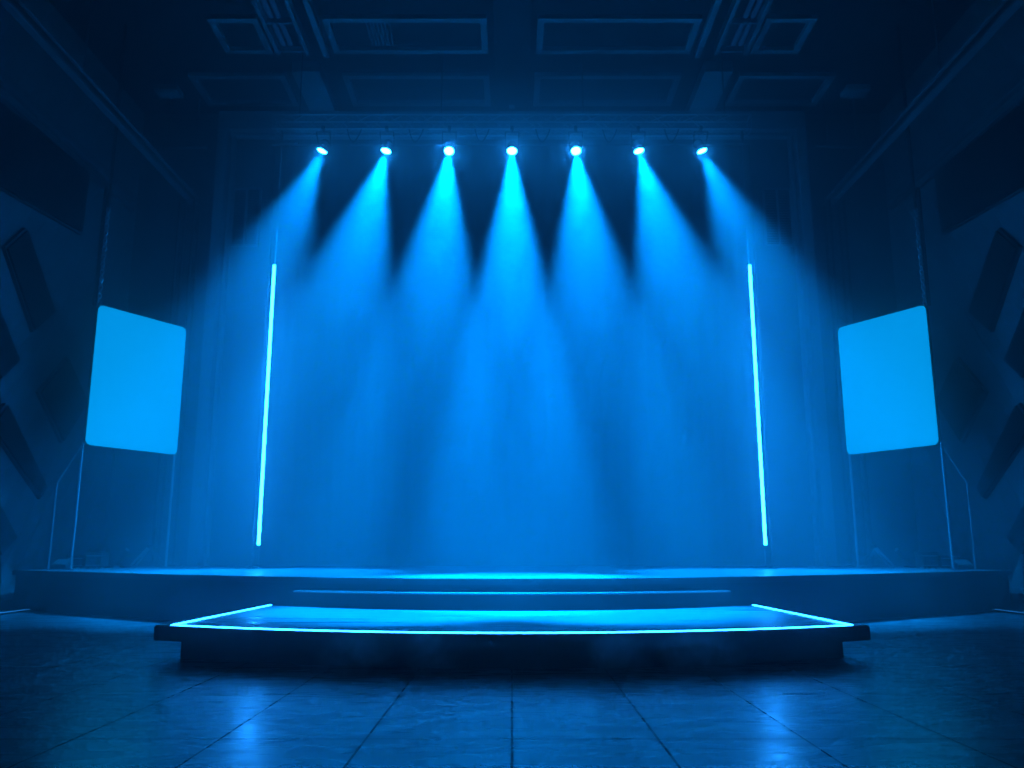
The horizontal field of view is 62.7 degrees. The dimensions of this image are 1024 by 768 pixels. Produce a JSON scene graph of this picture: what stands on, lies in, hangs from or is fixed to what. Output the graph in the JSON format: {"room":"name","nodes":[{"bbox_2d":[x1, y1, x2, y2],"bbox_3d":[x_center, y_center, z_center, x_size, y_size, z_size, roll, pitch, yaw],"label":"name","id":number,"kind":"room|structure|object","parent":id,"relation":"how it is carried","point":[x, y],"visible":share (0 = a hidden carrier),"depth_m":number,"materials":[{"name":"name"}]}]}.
{"room":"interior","nodes":[
{"label":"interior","id":0,"kind":"room"},
{"bbox_2d":[0,0,144,599],"bbox_3d":[-13.500,-4.398,13.589,0.400,17.000,31.000,0,-11,0],"label":"wall","id":1,"kind":"structure","parent":0,"point":[67,259],"depth_m":24.75,"materials":[{"name":"grey"}]},
{"bbox_2d":[0,599,12,609],"bbox_3d":[-13.250,3.733,11.499,0.100,0.240,30.000,0,-11,0],"label":"baseboard","id":2,"kind":"structure","parent":1,"relation":"attached to","point":[4,604],"depth_m":21.93,"materials":[{"name":"grey paint"}]},
{"bbox_2d":[0,505,17,554],"bbox_3d":[-13.211,3.705,21.593,0.170,1.407,1.610,0,-11,0],"label":"acoustic panel","id":3,"kind":"object","parent":1,"relation":"attached to","point":[8,536],"visible":1,"depth_m":21.77,"materials":[{"name":"grey"}]},
{"bbox_2d":[0,310,19,378],"bbox_3d":[-13.211,-1.020,21.637,0.170,1.798,1.795,0,-11,0],"label":"acoustic panel","id":4,"kind":"object","parent":1,"relation":"attached to","point":[9,357],"visible":1,"depth_m":21.77,"materials":[{"name":"grey"}]},
{"bbox_2d":[0,403,47,498],"bbox_3d":[-13.211,1.828,22.558,0.170,2.366,2.903,0,-11,0],"label":"acoustic panel","id":5,"kind":"object","parent":1,"relation":"attached to","point":[13,442],"visible":1,"depth_m":22.39,"materials":[{"name":"grey"}]},
{"bbox_2d":[1,228,55,331],"bbox_3d":[-13.211,-2.822,23.045,0.170,2.675,2.616,0,-11,0],"label":"acoustic panel","id":6,"kind":"object","parent":1,"relation":"attached to","point":[19,252],"visible":1,"depth_m":22.85,"materials":[{"name":"grey"}]},
{"bbox_2d":[0,102,89,234],"bbox_3d":[-13.211,-5.918,23.229,0.170,2.505,5.727,0,-11,0],"label":"acoustic panel","id":7,"kind":"object","parent":1,"relation":"attached to","point":[34,171],"visible":1,"depth_m":23.38,"materials":[{"name":"grey"}]},
{"bbox_2d":[35,357,85,442],"bbox_3d":[-13.211,0.455,24.742,0.170,2.539,2.696,0,-11,0],"label":"acoustic panel","id":8,"kind":"object","parent":1,"relation":"attached to","point":[61,396],"visible":0.89,"depth_m":24.58,"materials":[{"name":"grey"}]},
{"bbox_2d":[0,68,136,212],"bbox_3d":[-13.200,-9.173,14.415,0.200,0.610,30.400,0,-11,0],"label":"crown molding","id":9,"kind":"structure","parent":1,"relation":"attached to","point":[6,82],"depth_m":24.38,"materials":[{"name":"grey paint"}]},
{"bbox_2d":[0,609,1023,767],"bbox_3d":[0.000,4.044,11.948,27.400,0.200,31.800,0,-11,0],"label":"floor","id":10,"kind":"structure","parent":0,"point":[77,690],"depth_m":8.60,"materials":[{"name":"tile"}]},
{"bbox_2d":[0,609,31,614],"bbox_3d":[-12.280,5.218,18.647,0.120,0.051,5.600,0,-11,0],"label":"light strip","id":11,"kind":"object","parent":10,"relation":"on","point":[23,610],"visible":1,"depth_m":20.70,"materials":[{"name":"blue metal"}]},
{"bbox_2d":[153,604,870,668],"bbox_3d":[0.000,4.020,13.649,10.400,0.496,5.570,0,-11,0],"label":"platform","id":12,"kind":"object","parent":10,"relation":"on","point":[270,633],"visible":1,"depth_m":11.69,"materials":[{"name":"black"}]},
{"bbox_2d":[12,566,1011,620],"bbox_3d":[0.000,5.313,21.619,25.900,1.000,11.470,0,-11,0],"label":"stage","id":13,"kind":"object","parent":10,"relation":"on","point":[177,593],"visible":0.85,"depth_m":18.92,"materials":[{"name":"grey"}]},
{"bbox_2d":[50,559,73,568],"bbox_3d":[-12.376,4.953,23.089,0.440,0.267,0.380,0,-11,0],"label":"floor monitor","id":14,"kind":"object","parent":13,"relation":"on","point":[60,563],"visible":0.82,"depth_m":22.97,"materials":[{"name":"black"}]},
{"bbox_2d":[52,559,69,564],"bbox_3d":[-12.376,4.894,23.090,0.380,0.150,0.321,0,-11,0],"label":"grille","id":15,"kind":"object","parent":14,"relation":"attached to","point":[60,561],"depth_m":23.03,"materials":[{"name":"grey paint"}]},
{"bbox_2d":[66,555,86,567],"bbox_3d":[-12.578,5.150,24.347,0.493,0.360,0.535,0,-11,0],"label":"equipment case","id":16,"kind":"object","parent":13,"relation":"on","point":[79,560],"visible":0.62,"depth_m":24.13,"materials":[{"name":"black"}]},
{"bbox_2d":[85,552,109,567],"bbox_3d":[-11.882,5.044,24.062,0.430,0.460,0.535,0,-11,0],"label":"equipment case","id":17,"kind":"object","parent":13,"relation":"on","point":[93,559],"visible":0.98,"depth_m":23.85,"materials":[{"name":"black"}]},
{"bbox_2d":[47,305,185,569],"bbox_3d":[-10.939,1.570,24.003,0.674,7.257,3.536,-7,-13,34],"label":"screen","id":18,"kind":"object","parent":13,"relation":"on","point":[134,390],"visible":0.94,"depth_m":24.16,"materials":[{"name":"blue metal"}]},
{"bbox_2d":[107,548,129,567],"bbox_3d":[-11.741,5.179,25.072,0.619,0.580,0.350,0,-11,0],"label":"stage light","id":19,"kind":"object","parent":13,"relation":"on","point":[126,550],"visible":0.87,"depth_m":25.03,"materials":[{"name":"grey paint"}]},
{"bbox_2d":[129,545,164,566],"bbox_3d":[-11.017,5.212,25.473,0.981,0.672,0.429,0,-11,0],"label":"folding stand","id":20,"kind":"object","parent":13,"relation":"on","point":[149,547],"visible":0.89,"depth_m":25.43,"materials":[{"name":"silver metal"}]},
{"bbox_2d":[144,199,200,565],"bbox_3d":[-11.200,-0.247,28.063,0.800,12.374,0.800,0,-11,0],"label":"truss tower","id":21,"kind":"object","parent":13,"relation":"on","point":[194,205],"visible":0.7,"depth_m":28.23,"materials":[{"name":"black metal"}]},
{"bbox_2d":[246,200,273,567],"bbox_3d":[-7.450,-0.224,25.104,0.320,11.200,0.320,0,-11,0],"label":"slim post","id":22,"kind":"object","parent":13,"relation":"on","point":[260,414],"visible":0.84,"depth_m":25.00,"materials":[{"name":"black metal"}]},
{"bbox_2d":[250,143,773,564],"bbox_3d":[0.000,-1.355,28.335,17.000,14.612,0.120,0,-11,0],"label":"stage curtain","id":23,"kind":"object","parent":13,"relation":"on","point":[483,354],"visible":0.88,"depth_m":28.24,"materials":[{"name":"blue fabric"}]},
{"bbox_2d":[186,111,837,565],"bbox_3d":[0.000,-1.849,27.967,20.365,15.483,0.500,0,-11,0],"label":"portal","id":24,"kind":"object","parent":13,"relation":"on","point":[233,126],"visible":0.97,"depth_m":28.50,"materials":[{"name":"grey paint"}]},
{"bbox_2d":[750,200,777,567],"bbox_3d":[7.450,-0.224,25.104,0.320,11.200,0.320,0,-11,0],"label":"slim post","id":25,"kind":"object","parent":13,"relation":"on","point":[763,414],"visible":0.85,"depth_m":25.00,"materials":[{"name":"metal"}]},
{"bbox_2d":[823,199,879,565],"bbox_3d":[11.200,-0.247,28.063,0.800,12.374,0.800,0,-11,0],"label":"truss tower","id":26,"kind":"object","parent":13,"relation":"on","point":[829,205],"visible":0.67,"depth_m":28.23,"materials":[{"name":"black metal"}]},
{"bbox_2d":[859,545,894,566],"bbox_3d":[11.017,5.212,25.473,0.981,0.672,0.429,0,-11,0],"label":"folding stand","id":27,"kind":"object","parent":13,"relation":"on","point":[873,547],"visible":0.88,"depth_m":25.43,"materials":[{"name":"silver metal"}]},
{"bbox_2d":[894,548,916,567],"bbox_3d":[11.741,5.179,25.072,0.619,0.580,0.350,0,-11,0],"label":"stage light","id":28,"kind":"object","parent":13,"relation":"on","point":[897,550],"visible":0.89,"depth_m":25.03,"materials":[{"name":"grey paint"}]},
{"bbox_2d":[838,305,976,569],"bbox_3d":[10.939,1.570,24.003,0.674,7.257,3.536,7,-13,-34],"label":"screen","id":29,"kind":"object","parent":13,"relation":"on","point":[890,400],"visible":0.97,"depth_m":24.16,"materials":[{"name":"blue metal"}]},
{"bbox_2d":[914,552,938,567],"bbox_3d":[11.882,5.044,24.062,0.430,0.460,0.535,0,-11,0],"label":"equipment case","id":30,"kind":"object","parent":13,"relation":"on","point":[922,559],"visible":0.94,"depth_m":23.85,"materials":[{"name":"black"}]},
{"bbox_2d":[937,555,957,567],"bbox_3d":[12.578,5.150,24.347,0.493,0.360,0.535,0,-11,0],"label":"equipment case","id":31,"kind":"object","parent":13,"relation":"on","point":[943,560],"visible":0.62,"depth_m":24.13,"materials":[{"name":"black"}]},
{"bbox_2d":[950,559,973,568],"bbox_3d":[12.376,4.953,23.089,0.440,0.267,0.380,0,-11,0],"label":"floor monitor","id":32,"kind":"object","parent":13,"relation":"on","point":[958,563],"visible":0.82,"depth_m":22.97,"materials":[{"name":"black"}]},
{"bbox_2d":[954,559,971,564],"bbox_3d":[12.376,4.894,23.090,0.380,0.150,0.321,0,-11,0],"label":"grille","id":33,"kind":"object","parent":32,"relation":"attached to","point":[956,561],"depth_m":23.03,"materials":[{"name":"metal"}]},
{"bbox_2d":[293,589,730,610],"bbox_3d":[0.000,4.395,16.250,8.600,0.752,1.460,0,-11,0],"label":"step","id":34,"kind":"structure","parent":10,"relation":"on","point":[347,599],"depth_m":15.82,"materials":[{"name":"grey"}]},
{"bbox_2d":[992,609,1023,614],"bbox_3d":[12.280,5.218,18.647,0.120,0.051,5.600,0,-11,0],"label":"light strip","id":35,"kind":"object","parent":10,"relation":"on","point":[997,610],"visible":1,"depth_m":20.70,"materials":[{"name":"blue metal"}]},
{"bbox_2d":[105,114,918,565],"bbox_3d":[0.000,-1.402,29.000,27.400,17.000,0.400,0,-11,0],"label":"wall","id":36,"kind":"structure","parent":0,"point":[134,473],"depth_m":28.95,"materials":[{"name":"grey paint"}]},
{"bbox_2d":[230,188,261,246],"bbox_3d":[-9.375,-5.871,29.594,1.010,2.170,0.140,0,-11,0],"label":"panel","id":37,"kind":"object","parent":36,"relation":"attached to","point":[247,191],"visible":0.98,"depth_m":29.60,"materials":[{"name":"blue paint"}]},
{"bbox_2d":[762,188,793,246],"bbox_3d":[9.375,-5.871,29.594,1.010,2.170,0.140,0,-11,0],"label":"panel","id":38,"kind":"object","parent":36,"relation":"attached to","point":[776,191],"visible":0.98,"depth_m":29.60,"materials":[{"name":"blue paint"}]},
{"bbox_2d":[49,0,974,113],"bbox_3d":[0.000,-12.889,15.239,27.400,0.300,31.800,0,-11,0],"label":"ceiling","id":39,"kind":"structure","parent":0,"point":[167,40],"depth_m":26.44,"materials":[{"name":"grey paint"}]},
{"bbox_2d":[0,0,197,206],"bbox_3d":[-11.200,-10.679,16.338,0.200,3.620,27.800,0,-11,0],"label":"girder","id":40,"kind":"object","parent":39,"relation":"hanging from","point":[18,9],"visible":0.94,"depth_m":22.23,"materials":[{"name":"metal"}]},
{"bbox_2d":[93,23,127,305],"bbox_3d":[-11.624,-6.485,24.367,0.234,8.790,0.132,0,-11,0],"label":"cable","id":41,"kind":"object","parent":39,"relation":"hanging from","point":[106,190],"visible":1,"depth_m":24.04,"materials":[{"name":"black rubber"}]},
{"bbox_2d":[153,84,183,98],"bbox_3d":[-11.750,-9.998,28.736,0.800,0.225,0.620,0,-11,0],"label":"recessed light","id":42,"kind":"object","parent":39,"relation":"in","point":[164,91],"visible":1,"depth_m":28.56,"materials":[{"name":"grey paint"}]},
{"bbox_2d":[157,91,179,97],"bbox_3d":[-11.750,-9.902,28.717,0.600,0.030,0.450,0,-11,0],"label":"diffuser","id":43,"kind":"object","parent":42,"relation":"attached to","point":[162,94],"depth_m":28.70,"materials":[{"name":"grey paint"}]},
{"bbox_2d":[206,14,273,53],"bbox_3d":[-8.250,-10.641,25.601,1.500,0.160,1.800,0,-11,0],"label":"frame","id":44,"kind":"object","parent":39,"relation":"attached to","point":[213,20],"visible":0.98,"depth_m":25.36,"materials":[{"name":"grey paint"}]},
{"bbox_2d":[188,72,298,105],"bbox_3d":[-9.100,-10.044,28.668,3.200,0.160,1.950,0,-11,0],"label":"frame","id":45,"kind":"object","parent":39,"relation":"attached to","point":[194,77],"visible":0.97,"depth_m":28.32,"materials":[{"name":"grey paint"}]},
{"bbox_2d":[251,0,309,54],"bbox_3d":[-6.840,-10.896,23.919,1.040,0.300,4.900,0,-11,0],"label":"tray","id":46,"kind":"object","parent":39,"relation":"attached to","point":[294,20],"visible":1,"depth_m":24.88,"materials":[{"name":"grey paint"}]},
{"bbox_2d":[292,61,338,110],"bbox_3d":[-6.650,-9.922,28.670,0.900,0.400,3.300,0,-11,0],"label":"beam","id":47,"kind":"structure","parent":39,"relation":"attached to","point":[316,91],"depth_m":27.93,"materials":[{"name":"grey paint"}]},
{"bbox_2d":[302,0,329,57],"bbox_3d":[-5.850,-10.868,24.219,0.180,0.240,4.800,0,-11,0],"label":"beam","id":48,"kind":"structure","parent":39,"relation":"attached to","point":[308,5],"depth_m":25.03,"materials":[{"name":"metal"}]},
{"bbox_2d":[365,23,395,45],"bbox_3d":[-4.000,-10.673,25.505,0.800,0.133,1.250,0,-11,0],"label":"ceiling vent","id":49,"kind":"object","parent":39,"relation":"in","point":[378,33],"visible":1,"depth_m":25.52,"materials":[{"name":"black metal"}]},
{"bbox_2d":[322,14,487,53],"bbox_3d":[-3.175,-10.641,25.601,4.850,0.160,1.800,0,-11,0],"label":"frame","id":50,"kind":"object","parent":39,"relation":"attached to","point":[328,19],"visible":1,"depth_m":25.06,"materials":[{"name":"grey paint"}]},
{"bbox_2d":[342,72,490,105],"bbox_3d":[-3.175,-10.044,28.668,4.850,0.160,1.950,0,-11,0],"label":"frame","id":51,"kind":"object","parent":39,"relation":"attached to","point":[347,76],"visible":1,"depth_m":28.08,"materials":[{"name":"grey paint"}]},
{"bbox_2d":[272,53,751,144],"bbox_3d":[0.000,-8.967,26.192,14.732,3.220,0.520,0,-11,0],"label":"lighting truss","id":52,"kind":"object","parent":39,"relation":"hanging from","point":[742,134],"visible":0.98,"depth_m":25.84,"materials":[{"name":"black metal"}]},
{"bbox_2d":[257,145,281,568],"bbox_3d":[-7.111,-1.261,24.720,0.100,13.090,0.130,0,-11,0],"label":"light bar","id":53,"kind":"object","parent":52,"relation":"hanging from","point":[271,324],"visible":1,"depth_m":24.38,"materials":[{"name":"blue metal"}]},
{"bbox_2d":[257,265,275,544],"bbox_3d":[-7.111,0.476,24.346,0.085,8.231,0.060,0,-11,0],"label":"diffuser","id":54,"kind":"object","parent":53,"relation":"attached to","point":[264,448],"depth_m":24.29,"materials":[{"name":"white"}]},
{"bbox_2d":[316,126,330,154],"bbox_3d":[-5.764,-7.461,25.667,0.390,0.878,0.330,9,-14,-38],"label":"spotlight","id":55,"kind":"object","parent":52,"relation":"hanging from","point":[323,146],"visible":1,"depth_m":25.60,"materials":[{"name":"black metal"}]},
{"bbox_2d":[347,129,361,142],"bbox_3d":[-4.827,-7.598,25.692,0.470,0.475,0.036,0,-11,0],"label":"cable loop","id":56,"kind":"object","parent":52,"relation":"hanging from","point":[347,129],"visible":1,"depth_m":25.68,"materials":[{"name":"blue rubber"}]},
{"bbox_2d":[379,126,393,154],"bbox_3d":[-3.827,-7.464,25.673,0.344,0.869,0.363,-11,-15,44],"label":"spotlight","id":57,"kind":"object","parent":52,"relation":"hanging from","point":[387,146],"visible":1,"depth_m":25.62,"materials":[{"name":"black metal"}]},
{"bbox_2d":[409,129,423,142],"bbox_3d":[-2.933,-7.598,25.692,0.470,0.475,0.036,0,-11,0],"label":"cable loop","id":58,"kind":"object","parent":52,"relation":"hanging from","point":[409,129],"visible":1,"depth_m":25.68,"materials":[{"name":"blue rubber"}]},
{"bbox_2d":[442,126,456,155],"bbox_3d":[-1.917,-7.439,25.700,0.387,0.908,0.389,-11,-15,44],"label":"spotlight","id":59,"kind":"object","parent":52,"relation":"hanging from","point":[449,147],"visible":1,"depth_m":25.66,"materials":[{"name":"black metal"}]},
{"bbox_2d":[474,129,489,142],"bbox_3d":[-0.917,-7.598,25.692,0.470,0.475,0.036,0,-11,0],"label":"cable loop","id":60,"kind":"object","parent":52,"relation":"hanging from","point":[474,129],"visible":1,"depth_m":25.68,"materials":[{"name":"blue rubber"}]},
{"bbox_2d":[505,126,518,154],"bbox_3d":[-0.002,-7.447,25.691,0.379,0.895,0.376,-10,-15,42],"label":"spotlight","id":61,"kind":"object","parent":52,"relation":"hanging from","point":[511,147],"visible":1,"depth_m":25.65,"materials":[{"name":"black metal"}]},
{"bbox_2d":[535,129,549,142],"bbox_3d":[0.947,-7.598,25.692,0.470,0.475,0.036,0,-11,0],"label":"cable loop","id":62,"kind":"object","parent":52,"relation":"hanging from","point":[535,129],"visible":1,"depth_m":25.68,"materials":[{"name":"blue rubber"}]},
{"bbox_2d":[568,126,582,155],"bbox_3d":[1.948,-7.439,25.700,0.387,0.908,0.389,11,-15,-44],"label":"spotlight","id":63,"kind":"object","parent":52,"relation":"hanging from","point":[575,147],"visible":1,"depth_m":25.66,"materials":[{"name":"black metal"}]},
{"bbox_2d":[602,129,616,142],"bbox_3d":[2.994,-7.598,25.692,0.470,0.475,0.036,0,-11,0],"label":"cable loop","id":64,"kind":"object","parent":52,"relation":"hanging from","point":[602,129],"visible":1,"depth_m":25.68,"materials":[{"name":"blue rubber"}]},
{"bbox_2d":[631,126,645,154],"bbox_3d":[3.857,-7.464,25.672,0.364,0.869,0.343,-11,-15,44],"label":"spotlight","id":65,"kind":"object","parent":52,"relation":"hanging from","point":[637,146],"visible":1,"depth_m":25.62,"materials":[{"name":"black metal"}]},
{"bbox_2d":[664,129,678,142],"bbox_3d":[4.888,-7.598,25.692,0.470,0.475,0.036,0,-11,0],"label":"cable loop","id":66,"kind":"object","parent":52,"relation":"hanging from","point":[664,129],"visible":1,"depth_m":25.67,"materials":[{"name":"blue rubber"}]},
{"bbox_2d":[693,126,707,154],"bbox_3d":[5.764,-7.461,25.666,0.391,0.878,0.329,-9,-14,38],"label":"spotlight","id":67,"kind":"object","parent":52,"relation":"hanging from","point":[700,146],"visible":1,"depth_m":25.60,"materials":[{"name":"black metal"}]},
{"bbox_2d":[742,145,766,568],"bbox_3d":[7.111,-1.261,24.720,0.100,13.090,0.130,0,-11,0],"label":"light bar","id":68,"kind":"object","parent":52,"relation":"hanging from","point":[752,324],"visible":1,"depth_m":24.38,"materials":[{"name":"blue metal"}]},
{"bbox_2d":[748,265,766,544],"bbox_3d":[7.111,0.476,24.346,0.085,8.231,0.060,0,-11,0],"label":"diffuser","id":69,"kind":"object","parent":68,"relation":"attached to","point":[759,448],"depth_m":24.29,"materials":[{"name":"plastic"}]},
{"bbox_2d":[493,0,530,110],"bbox_3d":[0.000,-10.305,26.962,1.100,0.300,6.900,0,-11,0],"label":"beam","id":70,"kind":"structure","parent":39,"relation":"attached to","point":[511,18],"depth_m":26.13,"materials":[{"name":"grey paint"}]},
{"bbox_2d":[533,72,681,105],"bbox_3d":[3.175,-10.044,28.668,4.850,0.160,1.950,0,-11,0],"label":"frame","id":71,"kind":"object","parent":39,"relation":"attached to","point":[676,76],"visible":1,"depth_m":28.08,"materials":[{"name":"grey paint"}]},
{"bbox_2d":[536,14,701,53],"bbox_3d":[3.175,-10.641,25.601,4.850,0.160,1.800,0,-11,0],"label":"frame","id":72,"kind":"object","parent":39,"relation":"attached to","point":[695,19],"visible":1,"depth_m":25.06,"materials":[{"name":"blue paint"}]},
{"bbox_2d":[694,0,721,57],"bbox_3d":[5.850,-10.868,24.219,0.180,0.240,4.800,0,-11,0],"label":"beam","id":73,"kind":"structure","parent":39,"relation":"attached to","point":[715,5],"depth_m":25.03,"materials":[{"name":"metal"}]},
{"bbox_2d":[685,61,731,110],"bbox_3d":[6.650,-9.922,28.670,0.900,0.400,3.300,0,-11,0],"label":"beam","id":74,"kind":"structure","parent":39,"relation":"attached to","point":[707,91],"depth_m":27.93,"materials":[{"name":"grey paint"}]},
{"bbox_2d":[714,0,772,54],"bbox_3d":[6.840,-10.896,23.919,1.040,0.300,4.900,0,-11,0],"label":"tray","id":75,"kind":"object","parent":39,"relation":"attached to","point":[729,20],"visible":1,"depth_m":24.88,"materials":[{"name":"grey paint"}]},
{"bbox_2d":[725,72,835,105],"bbox_3d":[9.100,-10.044,28.668,3.200,0.160,1.950,0,-11,0],"label":"frame","id":76,"kind":"object","parent":39,"relation":"attached to","point":[829,77],"visible":0.99,"depth_m":28.32,"materials":[{"name":"grey paint"}]},
{"bbox_2d":[750,14,817,53],"bbox_3d":[8.250,-10.641,25.601,1.500,0.160,1.800,0,-11,0],"label":"frame","id":77,"kind":"object","parent":39,"relation":"attached to","point":[810,20],"visible":0.98,"depth_m":25.36,"materials":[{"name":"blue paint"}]},
{"bbox_2d":[840,84,870,98],"bbox_3d":[11.750,-9.998,28.736,0.800,0.225,0.620,0,-11,0],"label":"recessed light","id":78,"kind":"object","parent":39,"relation":"in","point":[851,91],"visible":1,"depth_m":28.56,"materials":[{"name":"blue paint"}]},
{"bbox_2d":[844,91,866,97],"bbox_3d":[11.750,-9.902,28.717,0.600,0.030,0.450,0,-11,0],"label":"diffuser","id":79,"kind":"object","parent":78,"relation":"attached to","point":[847,94],"depth_m":28.70,"materials":[{"name":"grey paint"}]},
{"bbox_2d":[896,23,930,305],"bbox_3d":[11.624,-6.485,24.367,0.234,8.790,0.132,0,-11,0],"label":"cable","id":80,"kind":"object","parent":39,"relation":"hanging from","point":[917,190],"visible":1,"depth_m":24.04,"materials":[{"name":"black rubber"}]},
{"bbox_2d":[826,0,1023,206],"bbox_3d":[11.200,-10.679,16.338,0.200,3.620,27.800,0,-11,0],"label":"girder","id":81,"kind":"object","parent":39,"relation":"hanging from","point":[1005,9],"visible":0.94,"depth_m":22.21,"materials":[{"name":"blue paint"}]},
{"bbox_2d":[879,0,1023,599],"bbox_3d":[13.500,-4.398,13.589,0.400,17.000,31.000,0,-11,0],"label":"wall","id":82,"kind":"structure","parent":0,"point":[956,259],"depth_m":24.75,"materials":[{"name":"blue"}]},
{"bbox_2d":[887,68,1023,212],"bbox_3d":[13.200,-9.173,14.415,0.200,0.610,30.400,0,-11,0],"label":"crown molding","id":83,"kind":"structure","parent":82,"relation":"attached to","point":[1017,82],"depth_m":24.38,"materials":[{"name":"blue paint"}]},
{"bbox_2d":[938,357,988,442],"bbox_3d":[13.211,0.455,24.742,0.170,2.539,2.696,0,-11,0],"label":"acoustic panel","id":84,"kind":"object","parent":82,"relation":"attached to","point":[962,396],"visible":0.89,"depth_m":24.58,"materials":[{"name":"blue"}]},
{"bbox_2d":[934,102,1023,234],"bbox_3d":[13.211,-5.918,23.229,0.170,2.505,5.727,0,-11,0],"label":"acoustic panel","id":85,"kind":"object","parent":82,"relation":"attached to","point":[989,171],"visible":1,"depth_m":23.44,"materials":[{"name":"grey"}]},
{"bbox_2d":[968,228,1022,331],"bbox_3d":[13.211,-2.822,23.045,0.170,2.675,2.616,0,-11,0],"label":"acoustic panel","id":86,"kind":"object","parent":82,"relation":"attached to","point":[1004,252],"visible":1,"depth_m":22.85,"materials":[{"name":"grey"}]},
{"bbox_2d":[976,403,1023,498],"bbox_3d":[13.211,1.828,22.558,0.170,2.366,2.903,0,-11,0],"label":"acoustic panel","id":87,"kind":"object","parent":82,"relation":"attached to","point":[1010,442],"visible":1,"depth_m":22.39,"materials":[{"name":"grey"}]},
{"bbox_2d":[1004,310,1023,378],"bbox_3d":[13.211,-1.020,21.637,0.170,1.798,1.795,0,-11,0],"label":"acoustic panel","id":88,"kind":"object","parent":82,"relation":"attached to","point":[1014,357],"visible":1,"depth_m":21.77,"materials":[{"name":"grey"}]},
{"bbox_2d":[1006,505,1023,554],"bbox_3d":[13.211,3.705,21.593,0.170,1.407,1.610,0,-11,0],"label":"acoustic panel","id":89,"kind":"object","parent":82,"relation":"attached to","point":[1015,536],"visible":1,"depth_m":21.77,"materials":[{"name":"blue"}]},
{"bbox_2d":[1011,599,1023,609],"bbox_3d":[13.250,3.733,11.499,0.100,0.240,30.000,0,-11,0],"label":"baseboard","id":90,"kind":"structure","parent":82,"relation":"attached to","point":[1015,604],"depth_m":21.93,"materials":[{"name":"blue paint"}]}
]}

